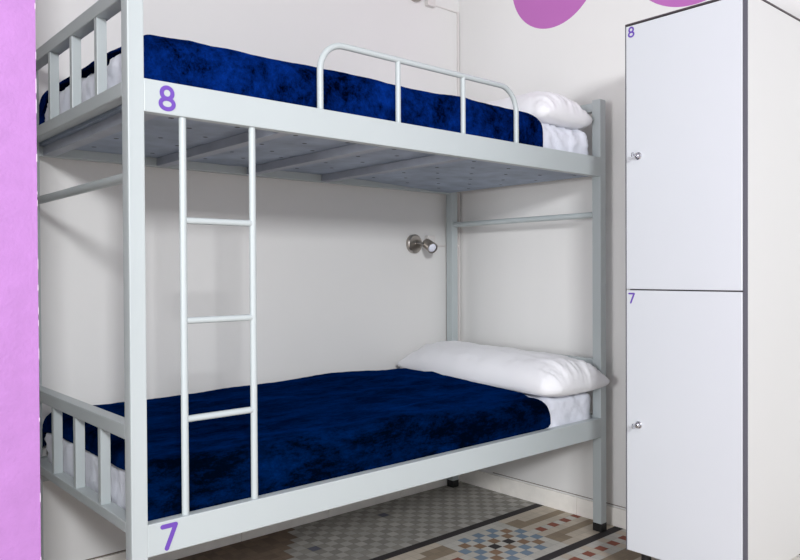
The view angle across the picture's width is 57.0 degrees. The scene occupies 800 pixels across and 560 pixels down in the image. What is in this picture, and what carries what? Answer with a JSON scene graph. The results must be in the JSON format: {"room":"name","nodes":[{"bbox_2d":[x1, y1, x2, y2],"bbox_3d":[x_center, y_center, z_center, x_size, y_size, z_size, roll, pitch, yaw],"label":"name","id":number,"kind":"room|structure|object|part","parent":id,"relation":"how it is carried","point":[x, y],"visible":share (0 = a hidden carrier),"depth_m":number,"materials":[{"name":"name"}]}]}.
{"room":"dormitory","nodes":[
{"label":"dormitory","id":0,"kind":"room"},
{"bbox_2d":[0,0,40,559],"bbox_3d":[-2.243,-0.412,0.890,3.071,2.998,1.026,-1,1,-41],"label":"wall","id":1,"kind":"structure","parent":0,"point":[20,516],"depth_m":1.50,"materials":[{"name":"purple paint"}]},
{"bbox_2d":[34,3,40,559],"bbox_3d":[-0.752,-0.094,1.525,0.002,1.977,0.008,-1,1,-41],"label":"trim","id":2,"kind":"structure","parent":1,"relation":"attached to","point":[34,3],"depth_m":1.52,"materials":[{"name":"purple paint"}]},
{"bbox_2d":[35,0,457,559],"bbox_3d":[-1.791,-0.417,2.051,5.482,3.020,0.120,-1,1,-41],"label":"wall","id":3,"kind":"structure","parent":0,"point":[340,288],"depth_m":2.99,"materials":[{"name":"paint"}]},
{"bbox_2d":[86,550,125,559],"bbox_3d":[-1.146,0.983,2.544,0.728,0.003,0.004,-1,1,-41],"label":"trim","id":4,"kind":"structure","parent":3,"relation":"attached to","point":[122,550],"depth_m":2.63,"materials":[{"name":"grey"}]},
{"bbox_2d":[91,475,459,559],"bbox_3d":[-0.554,1.016,3.060,2.295,0.078,0.012,-1,1,-41],"label":"baseboard","id":5,"kind":"structure","parent":3,"relation":"attached to","point":[184,552],"depth_m":3.10,"materials":[{"name":"white paint"}]},
{"bbox_2d":[406,234,437,253],"bbox_3d":[0.111,-0.175,3.564,0.111,0.095,0.121,-1,1,-41],"label":"wall lamp","id":6,"kind":"object","parent":3,"relation":"attached to","point":[414,243],"visible":1,"depth_m":3.57,"materials":[{"name":"silver metal"}]},
{"bbox_3d":[0.071,-0.177,3.595,0.092,0.092,0.021,-1,1,-41],"label":"wall plate","id":7,"kind":"part","parent":6,"relation":"part of","materials":[{"name":"silver metal"}]},
{"bbox_3d":[0.155,-0.155,3.546,0.042,0.040,0.024,-1,1,-41],"label":"bulb","id":8,"kind":"part","parent":6,"relation":"part of","materials":[{"name":"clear glass"}]},
{"bbox_2d":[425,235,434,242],"bbox_3d":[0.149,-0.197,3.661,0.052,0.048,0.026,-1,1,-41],"label":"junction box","id":9,"kind":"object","parent":3,"relation":"attached to","point":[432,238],"visible":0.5,"depth_m":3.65,"materials":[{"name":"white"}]},
{"bbox_2d":[425,0,435,7],"bbox_3d":[0.150,-1.380,3.655,0.052,0.048,0.026,-1,1,-41],"label":"junction box","id":10,"kind":"object","parent":3,"relation":"attached to","point":[429,3],"visible":1,"depth_m":3.64,"materials":[{"name":"white plastic"}]},
{"bbox_2d":[436,5,460,340],"bbox_3d":[0.236,-0.215,3.748,0.194,2.329,0.010,-1,1,-41],"label":"duct","id":11,"kind":"object","parent":3,"relation":"attached to","point":[458,245],"visible":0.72,"depth_m":3.80,"materials":[{"name":"white"}]},
{"bbox_2d":[176,481,659,559],"bbox_3d":[-0.095,1.084,0.201,5.452,0.001,4.952,-1,1,-41],"label":"floor","id":12,"kind":"structure","parent":0,"point":[465,521],"depth_m":3.03,"materials":[{"name":"tile"}]},
{"bbox_2d":[36,0,606,559],"bbox_3d":[-0.188,0.159,2.750,2.002,1.796,0.902,-1,1,-41],"label":"bunk bed","id":13,"kind":"object","parent":12,"relation":"on","point":[159,124],"visible":0.76,"depth_m":2.16,"materials":[{"name":"grey metal"}]},
{"bbox_3d":[-1.208,0.153,2.426,0.040,1.767,0.040,-1,1,-41],"label":"post","id":14,"kind":"part","parent":13,"relation":"part of","materials":[{"name":"grey metal"}]},
{"bbox_3d":[-0.473,0.619,3.082,1.920,0.080,0.030,-1,1,-41],"label":"rail","id":15,"kind":"part","parent":13,"relation":"part of","materials":[{"name":"grey metal"}]},
{"bbox_3d":[-0.930,-0.700,2.093,0.036,0.036,0.824,-1,1,-41],"label":"guard rail","id":16,"kind":"part","parent":13,"relation":"part of","materials":[{"name":"grey metal"}]},
{"bbox_3d":[-0.929,-0.463,2.095,0.036,0.034,0.824,-1,1,-41],"label":"rail","id":17,"kind":"part","parent":13,"relation":"part of","materials":[{"name":"grey metal"}]},
{"bbox_3d":[-0.926,-0.254,2.099,0.025,0.024,0.824,-1,1,-41],"label":"tie rod","id":18,"kind":"part","parent":13,"relation":"part of","materials":[{"name":"grey metal"}]},
{"bbox_3d":[-0.925,0.366,2.104,0.036,0.036,0.824,-1,1,-41],"label":"guard rail","id":19,"kind":"part","parent":13,"relation":"part of","materials":[{"name":"grey metal"}]},
{"bbox_3d":[-0.923,0.598,2.107,0.036,0.028,0.824,-1,1,-41],"label":"rail","id":20,"kind":"part","parent":13,"relation":"part of","materials":[{"name":"grey metal"}]},
{"bbox_3d":[-0.640,0.157,1.780,0.040,1.767,0.040,-1,1,-41],"label":"post","id":21,"kind":"part","parent":13,"relation":"part of","materials":[{"name":"grey metal"}]},
{"bbox_3d":[-0.479,-0.461,3.071,1.920,0.080,0.030,-1,1,-41],"label":"rail","id":22,"kind":"part","parent":13,"relation":"part of","materials":[{"name":"grey metal"}]},
{"bbox_2d":[42,368,550,520],"bbox_3d":[-0.284,0.505,2.668,1.663,0.204,0.848,-1,1,-41],"label":"blanket","id":23,"kind":"object","parent":13,"relation":"on","point":[316,428],"visible":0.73,"depth_m":2.34,"materials":[{"name":"blue fabric"}]},
{"bbox_2d":[45,54,587,154],"bbox_3d":[-0.192,-0.543,2.746,1.931,0.164,0.853,-1,1,-41],"label":"mattress","id":24,"kind":"object","parent":13,"relation":"on","point":[558,138],"visible":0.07,"depth_m":2.85,"materials":[{"name":"white fabric"}]},
{"bbox_2d":[39,34,542,146],"bbox_3d":[-0.322,-0.566,2.631,1.583,0.179,0.847,-1,1,-41],"label":"blanket","id":25,"kind":"object","parent":24,"relation":"on","point":[177,61],"visible":0.53,"depth_m":2.16,"materials":[{"name":"blue fabric"}]},
{"bbox_2d":[487,91,591,129],"bbox_3d":[0.401,-0.701,3.263,0.335,0.159,0.868,-1,1,-41],"label":"pillow","id":26,"kind":"object","parent":24,"relation":"on","point":[550,108],"visible":0.24,"depth_m":2.93,"materials":[{"name":"white fabric"}]},
{"bbox_2d":[44,392,589,509],"bbox_3d":[-0.186,0.541,2.755,1.934,0.166,0.852,-1,1,-41],"label":"mattress","id":27,"kind":"object","parent":13,"relation":"on","point":[568,409],"visible":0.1,"depth_m":2.36,"materials":[{"name":"white fabric"}]},
{"bbox_2d":[397,341,609,396],"bbox_3d":[0.425,0.373,3.256,0.372,0.167,0.930,-1,1,-41],"label":"pillow","id":28,"kind":"object","parent":27,"relation":"on","point":[514,369],"visible":0.89,"depth_m":3.03,"materials":[{"name":"white fabric"}]},
{"bbox_3d":[0.096,-0.457,2.417,1.924,0.080,0.030,-1,1,-41],"label":"rail","id":29,"kind":"part","parent":13,"relation":"part of","materials":[{"name":"grey metal"}]},
{"bbox_3d":[0.101,0.623,2.429,1.924,0.080,0.030,-1,1,-41],"label":"rail","id":30,"kind":"part","parent":13,"relation":"part of","materials":[{"name":"white metal"}]},
{"bbox_3d":[0.098,-0.600,2.418,0.894,0.210,0.019,-1,1,-41],"label":"safety rail","id":31,"kind":"part","parent":13,"relation":"part of","materials":[{"name":"white metal"}]},
{"bbox_3d":[0.264,0.131,3.720,0.040,1.767,0.040,-1,1,-41],"label":"post","id":32,"kind":"part","parent":13,"relation":"part of","materials":[{"name":"grey metal"}]},
{"bbox_3d":[0.545,-0.275,3.393,0.025,0.024,0.824,-1,1,-41],"label":"tie rod","id":33,"kind":"part","parent":13,"relation":"part of","materials":[{"name":"grey metal"}]},
{"bbox_3d":[0.550,0.345,3.401,0.036,0.036,0.824,-1,1,-41],"label":"guard rail","id":34,"kind":"part","parent":13,"relation":"part of","materials":[{"name":"grey metal"}]},
{"bbox_3d":[0.545,-0.721,3.390,0.036,0.036,0.824,-1,1,-41],"label":"guard rail","id":35,"kind":"part","parent":13,"relation":"part of","materials":[{"name":"grey metal"}]},
{"bbox_3d":[0.832,0.135,3.075,0.040,1.767,0.040,-1,1,-41],"label":"post","id":36,"kind":"part","parent":13,"relation":"part of","materials":[{"name":"grey metal"}]},
{"bbox_2d":[625,0,799,559],"bbox_3d":[1.079,0.087,2.531,0.521,1.932,0.416,-1,1,-41],"label":"locker","id":37,"kind":"object","parent":12,"relation":"on","point":[712,87],"visible":1,"depth_m":2.37,"materials":[{"name":"grey"}]},
{"bbox_3d":[0.916,-0.418,2.393,0.018,0.900,0.397,-1,1,-41],"label":"door","id":38,"kind":"part","parent":37,"relation":"part of","materials":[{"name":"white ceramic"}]},
{"bbox_3d":[0.921,0.485,2.402,0.018,0.898,0.397,-1,1,-41],"label":"door","id":39,"kind":"part","parent":37,"relation":"part of","materials":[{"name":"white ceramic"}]},
{"bbox_3d":[1.091,-0.876,2.535,0.477,0.006,0.416,-1,1,-41],"label":"panel","id":40,"kind":"part","parent":37,"relation":"part of","materials":[{"name":"grey"}]},
{"bbox_3d":[1.230,0.032,2.394,0.473,1.804,0.011,-1,1,-41],"label":"panel","id":41,"kind":"part","parent":37,"relation":"part of","materials":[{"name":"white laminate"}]},
{"bbox_2d":[458,0,799,556],"bbox_3d":[1.939,-0.436,2.051,0.120,3.020,5.046,-1,1,-41],"label":"wall","id":42,"kind":"structure","parent":0,"point":[528,286],"depth_m":3.36,"materials":[{"name":"paint"}]},
{"bbox_2d":[460,470,799,559],"bbox_3d":[1.903,1.015,2.015,0.012,0.078,4.824,-1,1,-41],"label":"baseboard","id":43,"kind":"structure","parent":42,"relation":"attached to","point":[615,516],"depth_m":3.41,"materials":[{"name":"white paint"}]}
]}

